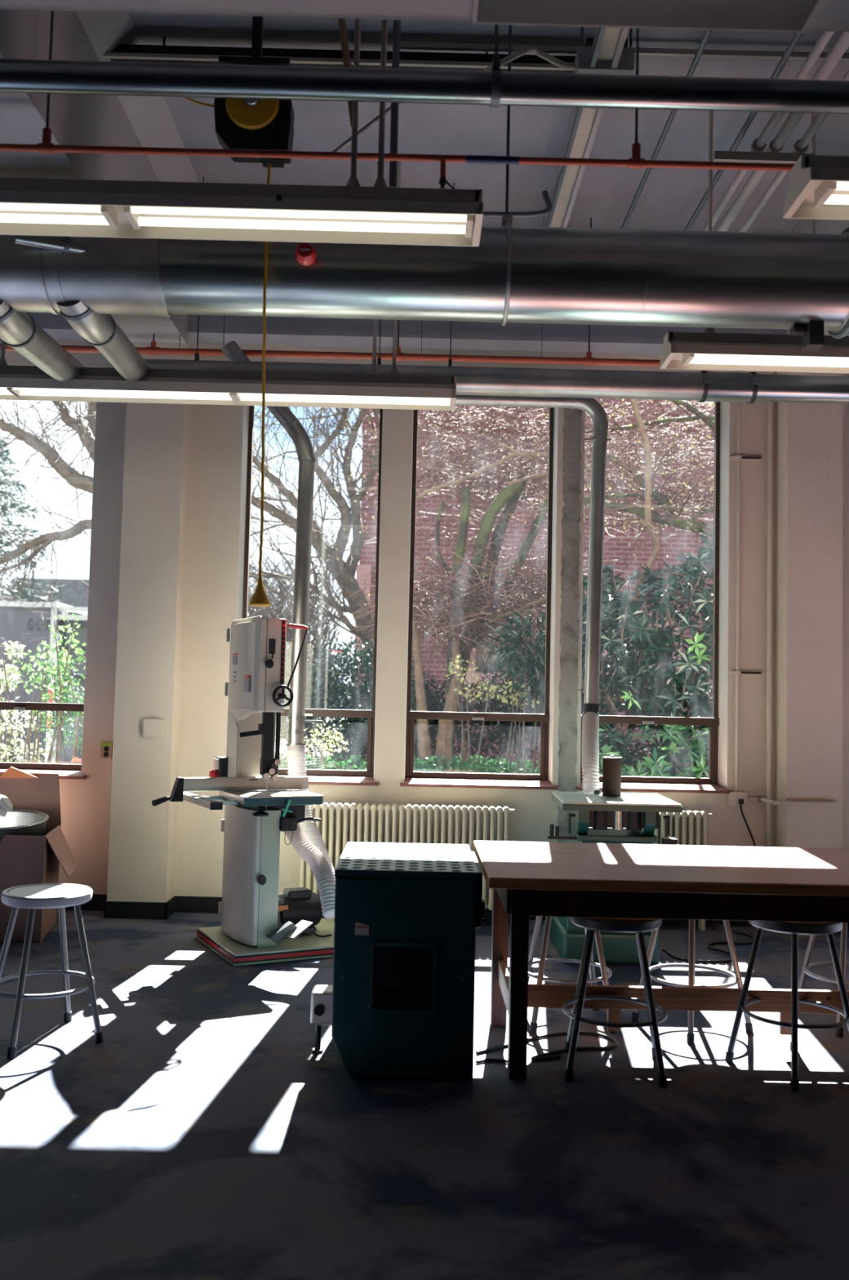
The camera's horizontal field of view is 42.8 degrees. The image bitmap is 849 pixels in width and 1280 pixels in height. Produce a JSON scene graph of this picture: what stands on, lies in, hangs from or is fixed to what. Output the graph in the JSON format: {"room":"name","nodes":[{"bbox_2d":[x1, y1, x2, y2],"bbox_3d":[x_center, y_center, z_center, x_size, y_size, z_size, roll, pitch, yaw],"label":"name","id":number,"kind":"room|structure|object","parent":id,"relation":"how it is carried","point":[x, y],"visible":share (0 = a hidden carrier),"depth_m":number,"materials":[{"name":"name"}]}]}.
{"room":"woodworking workshop","nodes":[
{"label":"woodworking workshop","id":0,"kind":"room"},
{"bbox_2d":[0,910,848,1279],"bbox_3d":[0.357,1.560,1.263,15.800,0.150,12.300,1,-3,0],"label":"floor","id":1,"kind":"structure","parent":0,"point":[205,1136],"depth_m":3.50,"materials":[{"name":"concrete"}]},
{"bbox_2d":[0,766,77,942],"bbox_3d":[-2.511,1.250,6.448,0.906,0.951,0.586,1,-3,0],"label":"cardboard box","id":2,"kind":"object","parent":1,"relation":"on","point":[24,860],"visible":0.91,"depth_m":6.27,"materials":[{"name":"brown cardboard"}]},
{"bbox_2d":[0,808,48,843],"bbox_3d":[-2.507,1.363,6.372,0.538,0.678,0.538,-2,-5,43],"label":"metal can","id":3,"kind":"object","parent":2,"relation":"in","point":[17,821],"visible":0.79,"depth_m":6.57,"materials":[{"name":"metal"}]},
{"bbox_2d":[0,794,13,819],"bbox_3d":[-2.463,1.039,6.233,0.184,0.301,0.154,1,-3,0],"label":"plastic bag","id":4,"kind":"object","parent":3,"relation":"in","point":[6,805],"visible":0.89,"depth_m":6.20,"materials":[{"name":"white plastic"}]},
{"bbox_2d":[0,883,103,1058],"bbox_3d":[-1.558,1.329,4.438,0.404,0.602,0.404,4,-4,-38],"label":"stool","id":5,"kind":"object","parent":1,"relation":"on","point":[43,895],"visible":1,"depth_m":4.40,"materials":[{"name":"grey metal"}]},
{"bbox_2d":[151,615,334,966],"bbox_3d":[-0.895,0.809,6.151,1.296,1.861,0.806,3,-4,-27],"label":"bandsaw","id":6,"kind":"object","parent":1,"relation":"on","point":[260,924],"visible":0.99,"depth_m":5.97,"materials":[{"name":"grey metal"}]},
{"bbox_2d":[284,823,335,918],"bbox_3d":[-0.610,1.212,5.825,0.122,0.457,0.710,3,-4,-28],"label":"flexible hose","id":7,"kind":"object","parent":6,"relation":"attached to","point":[322,870],"visible":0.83,"depth_m":5.69,"materials":[{"name":"grey"}]},
{"bbox_2d":[311,932,332,937],"bbox_3d":[-0.606,1.686,6.194,0.134,0.014,0.081,0,-4,20],"label":"cord","id":8,"kind":"object","parent":6,"relation":"on","point":[313,933],"visible":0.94,"depth_m":6.17,"materials":[{"name":"black rubber"}]},
{"bbox_2d":[310,841,485,1081],"bbox_3d":[-0.113,1.273,4.427,0.668,0.774,0.811,1,-3,0],"label":"base cabinet","id":9,"kind":"object","parent":1,"relation":"on","point":[399,1002],"visible":1,"depth_m":4.04,"materials":[{"name":"teal metal"}]},
{"bbox_2d":[310,984,333,1053],"bbox_3d":[-0.401,1.523,4.328,0.103,0.252,0.135,1,-3,0],"label":"switch","id":10,"kind":"object","parent":9,"relation":"attached to","point":[321,1013],"depth_m":4.28,"materials":[{"name":"metal"}]},
{"bbox_2d":[368,942,437,1013],"bbox_3d":[-0.079,1.258,4.028,0.247,0.257,0.010,1,-3,0],"label":"vent","id":11,"kind":"object","parent":9,"relation":"attached to","point":[403,975],"depth_m":4.03,"materials":[{"name":"grey metal"}]},
{"bbox_2d":[299,802,514,910],"bbox_3d":[-0.111,1.432,6.927,1.435,0.751,0.128,1,-3,0],"label":"radiator","id":12,"kind":"object","parent":1,"relation":"on","point":[325,806],"visible":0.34,"depth_m":6.89,"materials":[{"name":"beige metal"}]},
{"bbox_2d":[475,1057,507,1063],"bbox_3d":[0.265,1.651,4.249,0.134,0.014,0.036,2,-3,-7],"label":"cord","id":13,"kind":"object","parent":1,"relation":"on","point":[486,1060],"visible":0.95,"depth_m":4.25,"materials":[{"name":"black rubber"}]},
{"bbox_2d":[475,1031,617,1061],"bbox_3d":[0.512,1.668,4.439,0.620,0.014,0.262,3,-4,-32],"label":"cord","id":14,"kind":"object","parent":1,"relation":"on","point":[543,1056],"visible":0.91,"depth_m":4.42,"materials":[{"name":"black rubber"}]},
{"bbox_2d":[528,915,617,1033],"bbox_3d":[0.638,1.404,4.861,0.404,0.602,0.404,1,-3,-3],"label":"stool","id":15,"kind":"object","parent":1,"relation":"on","point":[602,965],"visible":0.35,"depth_m":4.74,"materials":[{"name":"grey metal"}]},
{"bbox_2d":[547,755,682,964],"bbox_3d":[1.069,1.230,6.227,0.760,1.125,0.730,1,-3,0],"label":"spindle sander","id":16,"kind":"object","parent":1,"relation":"on","point":[611,815],"visible":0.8,"depth_m":6.02,"materials":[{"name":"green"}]},
{"bbox_2d":[581,711,599,793],"bbox_3d":[1.022,0.679,6.663,0.114,0.514,0.502,1,-3,8],"label":"flexible hose","id":17,"kind":"object","parent":16,"relation":"on","point":[590,720],"visible":0.99,"depth_m":6.53,"materials":[{"name":"grey plastic"}]},
{"bbox_2d":[455,395,610,714],"bbox_3d":[0.479,-0.571,6.949,1.417,2.084,0.105,1,-3,0],"label":"pipe","id":18,"kind":"object","parent":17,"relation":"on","point":[599,439],"visible":0.85,"depth_m":6.93,"materials":[{"name":"grey metal"}]},
{"bbox_2d":[562,916,667,1088],"bbox_3d":[0.743,1.369,4.233,0.404,0.602,0.404,1,-3,8],"label":"stool","id":19,"kind":"object","parent":1,"relation":"on","point":[622,925],"visible":0.72,"depth_m":4.11,"materials":[{"name":"grey metal"}]},
{"bbox_2d":[473,840,848,1079],"bbox_3d":[1.882,1.320,4.459,3.322,0.774,1.070,1,-3,0],"label":"workbench","id":20,"kind":"object","parent":1,"relation":"on","point":[526,879],"visible":0.98,"depth_m":4.15,"materials":[{"name":"brown wood"}]},
{"bbox_2d":[652,809,715,930],"bbox_3d":[1.556,1.470,6.938,0.642,0.751,0.128,1,-3,0],"label":"radiator","id":21,"kind":"object","parent":1,"relation":"on","point":[688,827],"visible":0.2,"depth_m":6.90,"materials":[{"name":"beige metal"}]},
{"bbox_2d":[631,919,753,1043],"bbox_3d":[1.189,1.413,4.814,0.404,0.602,0.404,3,-4,-30],"label":"stool","id":22,"kind":"object","parent":1,"relation":"on","point":[691,966],"visible":0.48,"depth_m":4.74,"materials":[{"name":"grey metal"}]},
{"bbox_2d":[662,923,754,962],"bbox_3d":[1.784,1.824,6.600,0.423,0.014,1.318,0,-4,27],"label":"cord","id":23,"kind":"object","parent":1,"relation":"on","point":[748,924],"visible":0.8,"depth_m":6.33,"materials":[{"name":"black rubber"}]},
{"bbox_2d":[724,920,848,1091],"bbox_3d":[1.458,1.387,4.267,0.404,0.602,0.404,3,-4,-26],"label":"stool","id":24,"kind":"object","parent":1,"relation":"on","point":[794,928],"visible":0.71,"depth_m":4.15,"materials":[{"name":"grey metal"}]},
{"bbox_2d":[798,922,848,1037],"bbox_3d":[1.938,1.437,4.919,0.404,0.602,0.404,2,-3,-12],"label":"stool","id":25,"kind":"object","parent":1,"relation":"on","point":[838,1031],"visible":0.45,"depth_m":4.81,"materials":[{"name":"grey metal"}]},
{"bbox_2d":[0,339,848,902],"bbox_3d":[0.365,-0.433,7.401,15.200,4.550,0.320,1,-3,0],"label":"wall","id":26,"kind":"structure","parent":0,"point":[211,595],"depth_m":7.21,"materials":[{"name":"white paint"}]},
{"bbox_2d":[0,366,98,779],"bbox_3d":[-2.721,-0.468,7.340,1.038,2.766,0.310,1,-3,0],"label":"window","id":27,"kind":"structure","parent":26,"relation":"in","point":[65,769],"depth_m":7.36,"materials":[{"name":"white paint"}]},
{"bbox_2d":[0,9,194,348],"bbox_3d":[-1.696,-2.690,1.498,0.375,0.830,11.700,1,-3,0],"label":"ceiling beam","id":28,"kind":"structure","parent":26,"relation":"attached to","point":[91,120],"depth_m":4.75,"materials":[{"name":"grey paint"}]},
{"bbox_2d":[102,859,108,877],"bbox_3d":[-2.063,1.607,7.080,0.070,0.332,0.045,1,-3,0],"label":"box","id":29,"kind":"object","parent":26,"relation":"attached to","point":[106,861],"visible":0.34,"depth_m":7.06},
{"bbox_2d":[100,741,112,759],"bbox_3d":[-2.100,0.728,7.148,0.076,0.112,0.012,1,-3,0],"label":"wall outlet","id":30,"kind":"object","parent":26,"relation":"attached to","point":[106,750],"visible":1,"depth_m":7.15,"materials":[{"name":"beige plastic"}]},
{"bbox_2d":[106,342,193,902],"bbox_3d":[-1.789,-0.084,7.089,0.375,3.720,0.230,1,-3,0],"label":"column","id":31,"kind":"structure","parent":26,"relation":"attached to","point":[149,662],"depth_m":6.97,"materials":[{"name":"white paint"}]},
{"bbox_2d":[142,718,163,737],"bbox_3d":[-1.734,0.562,6.914,0.125,0.114,0.005,1,-3,0],"label":"blank plate","id":32,"kind":"object","parent":26,"relation":"attached to","point":[151,727],"visible":1,"depth_m":6.91,"materials":[{"name":"white plastic"}]},
{"bbox_2d":[236,405,383,786],"bbox_3d":[-0.773,-0.423,7.352,0.999,2.766,0.310,1,-3,0],"label":"window","id":33,"kind":"structure","parent":26,"relation":"in","point":[325,775],"depth_m":7.38,"materials":[{"name":"white paint"}]},
{"bbox_2d":[27,311,786,354],"bbox_3d":[0.409,-2.344,7.248,15.200,0.750,0.210,1,-3,0],"label":"trim","id":34,"kind":"structure","parent":26,"relation":"attached to","point":[243,330],"depth_m":7.13,"materials":[{"name":"paint"}]},
{"bbox_2d":[57,893,848,933],"bbox_3d":[0.317,1.769,6.990,15.200,0.105,0.242,1,-3,0],"label":"baseboard","id":35,"kind":"structure","parent":26,"relation":"attached to","point":[113,909],"depth_m":7.08,"materials":[{"name":"black rubber"}]},
{"bbox_2d":[400,407,558,790],"bbox_3d":[0.389,-0.397,7.359,1.039,2.766,0.310,1,-3,0],"label":"window","id":36,"kind":"structure","parent":26,"relation":"in","point":[546,738],"depth_m":7.38,"materials":[{"name":"white paint"}]},
{"bbox_2d":[556,408,582,842],"bbox_3d":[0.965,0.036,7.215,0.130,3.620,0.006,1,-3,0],"label":"column","id":37,"kind":"structure","parent":26,"relation":"attached to","point":[571,457],"depth_m":7.23,"materials":[{"name":"concrete"}]},
{"bbox_2d":[575,401,733,793],"bbox_3d":[1.548,-0.370,7.366,1.038,2.766,0.310,1,-3,0],"label":"window","id":38,"kind":"structure","parent":26,"relation":"in","point":[717,724],"depth_m":7.39,"materials":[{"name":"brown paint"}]},
{"bbox_2d":[728,791,746,806],"bbox_3d":[2.066,1.048,7.140,0.112,0.094,0.053,1,-3,0],"label":"wall outlet","id":39,"kind":"object","parent":26,"relation":"attached to","point":[733,797],"visible":1,"depth_m":7.12,"materials":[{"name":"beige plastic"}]},
{"bbox_2d":[737,793,742,800],"bbox_3d":[2.076,1.035,7.116,0.032,0.045,0.004,1,-3,0],"label":"socket","id":40,"kind":"object","parent":39,"relation":"attached to","point":[740,795],"depth_m":7.11,"materials":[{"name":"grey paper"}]},
{"bbox_2d":[730,370,761,790],"bbox_3d":[2.162,-0.840,7.255,0.214,3.673,0.045,1,-3,0],"label":"conduit","id":41,"kind":"object","parent":26,"relation":"attached to","point":[738,456],"visible":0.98,"depth_m":7.21,"materials":[{"name":"grey metal"}]},
{"bbox_2d":[738,799,755,846],"bbox_3d":[2.123,1.451,7.068,0.140,0.813,0.102,1,-3,0],"label":"power cord","id":42,"kind":"object","parent":26,"relation":"attached to","point":[740,801],"visible":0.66,"depth_m":7.11,"materials":[{"name":"black rubber"}]},
{"bbox_2d":[763,371,773,847],"bbox_3d":[2.303,-0.399,7.226,0.060,4.550,0.054,1,-3,0],"label":"pipe","id":43,"kind":"object","parent":26,"relation":"attached to","point":[769,695],"visible":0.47,"depth_m":7.19,"materials":[{"name":"white metal"}]},
{"bbox_2d":[746,795,838,806],"bbox_3d":[2.379,1.048,7.027,0.510,0.038,0.281,1,-3,0],"label":"conduit","id":44,"kind":"object","parent":26,"relation":"attached to","point":[759,798],"visible":1,"depth_m":6.89,"materials":[{"name":"beige metal"}]},
{"bbox_2d":[774,371,842,848],"bbox_3d":[2.522,0.015,7.115,0.360,3.720,0.230,1,-3,0],"label":"column","id":45,"kind":"structure","parent":26,"relation":"attached to","point":[808,629],"depth_m":7.02,"materials":[{"name":"white paint"}]},
{"bbox_2d":[786,218,848,336],"bbox_3d":[2.616,-2.592,1.524,0.360,0.830,11.700,1,-3,0],"label":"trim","id":46,"kind":"structure","parent":26,"relation":"attached to","point":[803,225],"depth_m":6.55,"materials":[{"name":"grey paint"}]},
{"bbox_2d":[128,13,848,233],"bbox_3d":[0.463,-3.155,1.541,15.800,0.200,12.300,1,-3,0],"label":"ceiling","id":47,"kind":"structure","parent":0,"point":[668,197],"depth_m":5.96,"materials":[{"name":"paint"}]},
{"bbox_2d":[75,11,199,182],"bbox_3d":[-1.420,-3.025,1.414,0.160,0.160,11.490,1,-3,0],"label":"trim","id":48,"kind":"structure","parent":47,"relation":"attached to","point":[150,117],"depth_m":5.69,"materials":[{"name":"grey paint"}]},
{"bbox_2d":[0,161,456,410],"bbox_3d":[-1.702,-2.111,6.267,3.792,1.427,0.250,1,-3,0],"label":"ceiling light","id":49,"kind":"object","parent":47,"relation":"hanging from","point":[372,390],"visible":0.98,"depth_m":6.18,"materials":[{"name":"white metal"}]},
{"bbox_2d":[183,16,294,607],"bbox_3d":[-0.809,-1.521,4.595,0.457,2.760,0.172,1,-3,0],"label":"reel","id":50,"kind":"object","parent":47,"relation":"hanging from","point":[251,124],"visible":0.73,"depth_m":4.58,"materials":[{"name":"black plastic"}]},
{"bbox_2d":[0,18,483,246],"bbox_3d":[-1.235,-2.254,4.093,2.927,1.376,0.274,1,-3,0],"label":"ceiling light","id":51,"kind":"object","parent":47,"relation":"hanging from","point":[351,213],"visible":1,"depth_m":4.02,"materials":[{"name":"white metal"}]},
{"bbox_2d":[0,216,659,366],"bbox_3d":[0.409,-2.253,6.947,15.000,0.967,0.052,1,-3,0],"label":"pipe","id":52,"kind":"object","parent":47,"relation":"hanging from","point":[588,360],"visible":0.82,"depth_m":6.90,"materials":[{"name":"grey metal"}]},
{"bbox_2d":[222,341,322,743],"bbox_3d":[-0.960,-0.600,6.790,0.702,2.578,0.113,1,-3,0],"label":"pipe","id":53,"kind":"object","parent":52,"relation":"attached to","point":[302,442],"visible":0.96,"depth_m":6.75,"materials":[{"name":"metal"}]},
{"bbox_2d":[285,742,335,879],"bbox_3d":[-0.638,1.125,6.471,0.140,0.997,0.678,4,-4,-39],"label":"flexible hose","id":54,"kind":"object","parent":53,"relation":"attached to","point":[296,755],"visible":0.37,"depth_m":6.63,"materials":[{"name":"grey plastic"}]},
{"bbox_2d":[338,18,358,128],"bbox_3d":[-0.331,-2.632,4.760,0.101,0.780,0.034,1,-3,0],"label":"conduit","id":55,"kind":"object","parent":47,"relation":"hanging from","point":[342,22],"visible":0.49,"depth_m":4.74,"materials":[{"name":"grey metal"}]},
{"bbox_2d":[324,102,402,162],"bbox_3d":[-0.207,-2.598,5.360,0.575,0.490,0.024,1,-3,0],"label":"rod","id":56,"kind":"object","parent":47,"relation":"attached to","point":[375,120],"visible":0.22,"depth_m":5.34,"materials":[{"name":"grey paint"}]},
{"bbox_2d":[388,19,400,187],"bbox_3d":[-0.118,-2.369,4.446,0.031,1.055,0.032,1,-3,0],"label":"conduit","id":57,"kind":"object","parent":47,"relation":"hanging from","point":[396,24],"visible":0.62,"depth_m":4.42,"materials":[{"name":"grey metal"}]},
{"bbox_2d":[0,10,794,188],"bbox_3d":[-2.790,-2.400,4.277,8.563,1.132,0.040,1,-3,0],"label":"pipe","id":58,"kind":"object","parent":47,"relation":"hanging from","point":[636,162],"visible":0.79,"depth_m":4.26,"materials":[{"name":"metal"}]},
{"bbox_2d":[0,25,848,351],"bbox_3d":[0.418,-2.097,4.905,15.000,1.519,0.484,1,-3,0],"label":"air duct","id":59,"kind":"object","parent":47,"relation":"hanging from","point":[798,283],"visible":0.85,"depth_m":4.70,"materials":[{"name":"metal"}]},
{"bbox_2d":[0,301,84,382],"bbox_3d":[-1.991,-1.526,5.689,0.210,0.353,1.822,2,-3,-5],"label":"duct","id":60,"kind":"object","parent":59,"relation":"attached to","point":[19,331],"visible":0.75,"depth_m":5.27,"materials":[{"name":"grey metal"}]},
{"bbox_2d":[14,235,90,254],"bbox_3d":[-1.554,-1.696,4.631,0.374,0.085,0.084,3,-4,-28],"label":"handle","id":61,"kind":"object","parent":59,"relation":"attached to","point":[67,245],"visible":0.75,"depth_m":4.60,"materials":[{"name":"metal"}]},
{"bbox_2d":[56,301,151,381],"bbox_3d":[-1.599,-1.519,5.612,0.211,0.318,1.674,2,-3,-4],"label":"duct","id":62,"kind":"object","parent":59,"relation":"attached to","point":[102,331],"visible":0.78,"depth_m":5.12,"materials":[{"name":"grey metal"}]},
{"bbox_2d":[295,242,316,265],"bbox_3d":[-0.504,-1.637,4.624,0.090,0.090,0.141,1,-3,0],"label":"bell","id":63,"kind":"object","parent":59,"relation":"attached to","point":[305,253],"visible":1,"depth_m":4.56,"materials":[{"name":"red paint"}]},
{"bbox_2d":[0,24,848,114],"bbox_3d":[0.431,-2.401,3.851,15.000,1.036,0.120,1,-3,0],"label":"pipe","id":64,"kind":"object","parent":47,"relation":"hanging from","point":[495,88],"visible":1,"depth_m":3.78,"materials":[{"name":"grey metal"}]},
{"bbox_2d":[0,0,848,31],"bbox_3d":[0.436,-2.536,3.558,15.200,0.800,0.400,1,-3,0],"label":"trim","id":65,"kind":"structure","parent":47,"relation":"attached to","point":[833,16],"depth_m":3.68,"materials":[{"name":"grey paint"}]},
{"bbox_2d":[543,27,629,227],"bbox_3d":[0.803,-2.582,5.442,0.125,0.090,3.350,1,-3,0],"label":"rail","id":66,"kind":"object","parent":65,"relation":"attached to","point":[608,43],"visible":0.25,"depth_m":5.51,"materials":[{"name":"grey metal"}]},
{"bbox_2d":[482,190,551,217],"bbox_3d":[0.503,-2.437,6.057,0.423,0.162,0.032,1,-3,0],"label":"pipe","id":67,"kind":"object","parent":66,"relation":"attached to","point":[544,193],"visible":0.88,"depth_m":6.04,"materials":[{"name":"grey metal"}]},
{"bbox_2d":[471,0,827,32],"bbox_3d":[0.745,-2.119,3.543,1.165,0.020,0.375,1,-3,0],"label":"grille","id":68,"kind":"object","parent":65,"relation":"attached to","point":[754,15],"visible":1,"depth_m":3.64,"materials":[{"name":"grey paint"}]},
{"bbox_2d":[620,30,711,228],"bbox_3d":[1.218,-2.619,4.395,0.026,0.025,5.450,1,-3,0],"label":"conduit","id":69,"kind":"object","parent":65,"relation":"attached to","point":[707,33],"visible":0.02,"depth_m":5.46,"materials":[{"name":"grey metal"}]},
{"bbox_2d":[684,32,803,230],"bbox_3d":[1.526,-2.473,4.389,0.028,0.027,5.450,1,-3,0],"label":"conduit","id":70,"kind":"object","parent":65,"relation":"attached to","point":[796,37],"visible":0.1,"depth_m":5.12,"materials":[{"name":"grey metal"}]},
{"bbox_2d":[702,31,834,231],"bbox_3d":[1.604,-2.411,4.386,0.040,0.039,5.450,1,-3,0],"label":"conduit","id":71,"kind":"object","parent":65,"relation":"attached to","point":[825,36],"visible":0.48,"depth_m":4.99,"materials":[{"name":"grey metal"}]},
{"bbox_2d":[715,31,848,231],"bbox_3d":[1.687,-2.409,4.386,0.056,0.055,5.450,1,-3,0],"label":"conduit","id":72,"kind":"object","parent":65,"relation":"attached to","point":[841,44],"visible":0.48,"depth_m":5.02,"materials":[{"name":"grey metal"}]},
{"bbox_2d":[712,137,813,164],"bbox_3d":[1.619,-2.340,5.179,0.472,0.113,0.040,1,-3,0],"label":"channel","id":73,"kind":"object","parent":72,"relation":"attached to","point":[757,155],"visible":0.76,"depth_m":5.16,"materials":[{"name":"grey metal"}]},
{"bbox_2d":[737,69,848,231],"bbox_3d":[1.806,-2.406,4.387,0.040,0.039,5.450,1,-3,0],"label":"conduit","id":74,"kind":"object","parent":65,"relation":"attached to","point":[818,121],"visible":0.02,"depth_m":5.46,"materials":[{"name":"grey metal"}]},
{"bbox_2d":[102,35,848,73],"bbox_3d":[0.240,-2.775,5.163,3.541,0.144,0.120,1,-3,0],"label":"cable tray","id":75,"kind":"object","parent":47,"relation":"hanging from","point":[163,53],"visible":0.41,"depth_m":5.11,"materials":[{"name":"black metal"}]},
{"bbox_2d":[143,176,848,404],"bbox_3d":[3.116,-2.047,6.525,9.583,1.307,0.206,1,-3,0],"label":"pipe","id":76,"kind":"object","parent":47,"relation":"hanging from","point":[703,386],"visible":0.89,"depth_m":6.42,"materials":[{"name":"metal"}]},
{"bbox_2d":[573,26,634,75],"bbox_3d":[0.820,-2.704,4.943,0.256,0.286,0.140,1,-3,0],"label":"bracket","id":77,"kind":"object","parent":47,"relation":"attached to","point":[625,66],"visible":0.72,"depth_m":4.87,"materials":[{"name":"grey metal"}]},
{"bbox_2d":[484,45,577,71],"bbox_3d":[0.489,-2.632,4.917,0.429,0.136,0.028,1,-3,0],"label":"conduit","id":78,"kind":"object","parent":77,"relation":"attached to","point":[535,50],"visible":0.93,"depth_m":4.91,"materials":[{"name":"grey metal"}]},
{"bbox_2d":[659,111,848,373],"bbox_3d":[2.280,-2.087,5.574,2.072,1.378,0.250,1,-3,0],"label":"ceiling light","id":79,"kind":"object","parent":47,"relation":"hanging from","point":[708,349],"visible":0.7,"depth_m":5.49,"materials":[{"name":"white metal"}]},
{"bbox_2d":[782,154,848,220],"bbox_3d":[1.861,-2.202,3.810,1.105,1.373,0.280,1,-3,0],"label":"ceiling light","id":80,"kind":"object","parent":47,"relation":"hanging from","point":[819,188],"visible":1,"depth_m":3.76,"materials":[{"name":"white metal"}]},
{"label":"outside","id":81,"kind":"structure","parent":0,"visible":0},
{"bbox_2d":[6,718,688,777],"bbox_3d":[-0.343,3.681,42.376,80.000,0.120,70.000,1,-3,0],"label":"ground","id":82,"kind":"structure","parent":81,"point":[282,745],"depth_m":23.50,"materials":[{"name":"soil"}]},
{"bbox_2d":[0,640,57,763],"bbox_3d":[-3.828,0.910,10.142,0.753,1.816,0.481,1,-3,0],"label":"shrub","id":83,"kind":"object","parent":82,"relation":"on","point":[4,713],"visible":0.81,"depth_m":10.13,"materials":[{"name":"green plant"}]},
{"bbox_2d":[0,430,66,604],"bbox_3d":[-12.386,-2.095,29.549,6.108,9.900,6.298,1,-3,-3],"label":"conifer","id":84,"kind":"object","parent":82,"relation":"on","point":[7,543],"visible":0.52,"depth_m":30.05,"materials":[{"name":"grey plant"}]},
{"bbox_2d":[30,560,37,599],"bbox_3d":[-10.920,0.339,29.951,0.200,5.155,0.190,1,-3,0],"label":"street lamp","id":85,"kind":"object","parent":82,"relation":"on","point":[33,562],"visible":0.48,"depth_m":30.03,"materials":[{"name":"grey metal"}]},
{"bbox_2d":[0,608,86,764],"bbox_3d":[-3.461,0.758,9.960,0.863,2.111,0.487,1,-3,0],"label":"bush","id":86,"kind":"object","parent":82,"relation":"on","point":[59,733],"visible":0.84,"depth_m":9.94,"materials":[{"name":"green plant"}]},
{"bbox_2d":[0,600,88,763],"bbox_3d":[-10.399,0.955,22.897,11.057,3.118,6.120,1,-3,0],"label":"container","id":87,"kind":"object","parent":82,"relation":"on","point":[9,622],"visible":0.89,"depth_m":19.98,"materials":[{"name":"grey metal"}]},
{"bbox_2d":[0,400,96,711],"bbox_3d":[-5.646,-1.550,14.727,4.920,7.377,3.676,3,-4,-24],"label":"bare tree","id":88,"kind":"object","parent":82,"relation":"on","point":[73,477],"visible":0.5,"depth_m":14.80,"materials":[{"name":"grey plant"}]},
{"bbox_2d":[45,676,53,763],"bbox_3d":[-4.140,1.206,11.919,0.042,1.609,0.044,1,-3,0],"label":"marker stake","id":89,"kind":"object","parent":82,"relation":"on","point":[48,735],"visible":0.26,"depth_m":11.91,"materials":[{"name":"white plastic"}]},
{"bbox_2d":[35,651,84,764],"bbox_3d":[-3.394,0.972,10.348,0.713,1.727,0.621,1,-3,0],"label":"bush","id":90,"kind":"object","parent":82,"relation":"on","point":[68,731],"visible":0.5,"depth_m":10.33,"materials":[{"name":"green plant"}]},
{"bbox_2d":[0,577,255,615],"bbox_3d":[-10.866,0.872,41.941,8.972,5.502,8.000,1,-3,0],"label":"house","id":91,"kind":"structure","parent":82,"relation":"on","point":[75,593],"depth_m":38.07,"materials":[{"name":"grey"}]},
{"bbox_2d":[31,400,444,728],"bbox_3d":[-1.853,-1.682,14.406,5.220,7.799,5.751,-2,-5,42],"label":"bare tree","id":92,"kind":"object","parent":82,"relation":"on","point":[343,572],"visible":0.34,"depth_m":14.97,"materials":[{"name":"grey plant"}]},
{"bbox_2d":[247,522,357,755],"bbox_3d":[-9.150,0.088,27.607,16.017,4.873,13.750,1,-3,0],"label":"thicket","id":93,"kind":"object","parent":82,"relation":"on","point":[278,601],"visible":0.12,"depth_m":22.83,"materials":[{"name":"plant"}]},
{"bbox_2d":[304,722,347,769],"bbox_3d":[-1.024,1.372,10.948,0.483,1.110,0.605,1,-3,0],"label":"shrub","id":94,"kind":"object","parent":82,"relation":"on","point":[322,745],"visible":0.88,"depth_m":10.93,"materials":[{"name":"yellow plant"}]},
{"bbox_2d":[275,636,436,768],"bbox_3d":[-0.808,0.999,12.870,2.166,2.094,1.547,-1,-4,30],"label":"bush","id":95,"kind":"object","parent":82,"relation":"on","point":[349,727],"visible":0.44,"depth_m":12.68,"materials":[{"name":"green plant"}]},
{"bbox_2d":[274,752,538,773],"bbox_3d":[-0.132,1.588,11.445,4.041,0.795,1.776,1,-3,0],"label":"ivy","id":96,"kind":"object","parent":82,"relation":"on","point":[421,765],"visible":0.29,"depth_m":11.26,"materials":[{"name":"green plant"}]},
{"bbox_2d":[410,655,544,772],"bbox_3d":[0.695,1.118,13.418,2.651,1.988,1.381,1,-3,0],"label":"bush","id":97,"kind":"object","parent":82,"relation":"on","point":[432,700],"visible":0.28,"depth_m":13.25,"materials":[{"name":"green plant"}]},
{"bbox_2d":[441,654,538,773],"bbox_3d":[0.690,1.075,11.452,1.060,1.834,0.459,1,-3,0],"label":"shrub","id":98,"kind":"object","parent":82,"relation":"on","point":[457,661],"visible":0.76,"depth_m":11.46,"materials":[{"name":"green plant"}]},
{"bbox_2d":[333,398,654,770],"bbox_3d":[0.794,-0.896,13.395,3.700,6.239,4.388,1,-3,0],"label":"tree","id":99,"kind":"object","parent":82,"relation":"on","point":[472,601],"visible":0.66,"depth_m":12.59,"materials":[{"name":"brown plant"}]},
{"bbox_2d":[480,606,545,773],"bbox_3d":[1.087,0.811,10.970,0.957,2.324,0.938,3,-4,-20],"label":"shrub","id":100,"kind":"object","parent":82,"relation":"on","point":[532,671],"visible":0.69,"depth_m":10.96,"materials":[{"name":"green plant"}]},
{"bbox_2d":[352,398,714,767],"bbox_3d":[7.265,-1.580,25.681,17.433,9.300,7.220,1,-3,0],"label":"brick building","id":101,"kind":"structure","parent":82,"relation":"on","point":[365,566],"depth_m":22.18,"materials":[{"name":"red brick"}]},
{"bbox_2d":[475,398,714,618],"bbox_3d":[2.678,-0.782,13.072,4.037,6.026,4.187,0,-4,24],"label":"tree","id":102,"kind":"object","parent":82,"relation":"on","point":[647,513],"visible":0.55,"depth_m":12.21,"materials":[{"name":"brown plant"}]},
{"bbox_2d":[581,533,713,777],"bbox_3d":[2.469,0.485,10.645,2.555,3.700,2.544,1,-3,0],"label":"rhododendron","id":103,"kind":"object","parent":82,"relation":"on","point":[667,746],"visible":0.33,"depth_m":10.18,"materials":[{"name":"green plant"}]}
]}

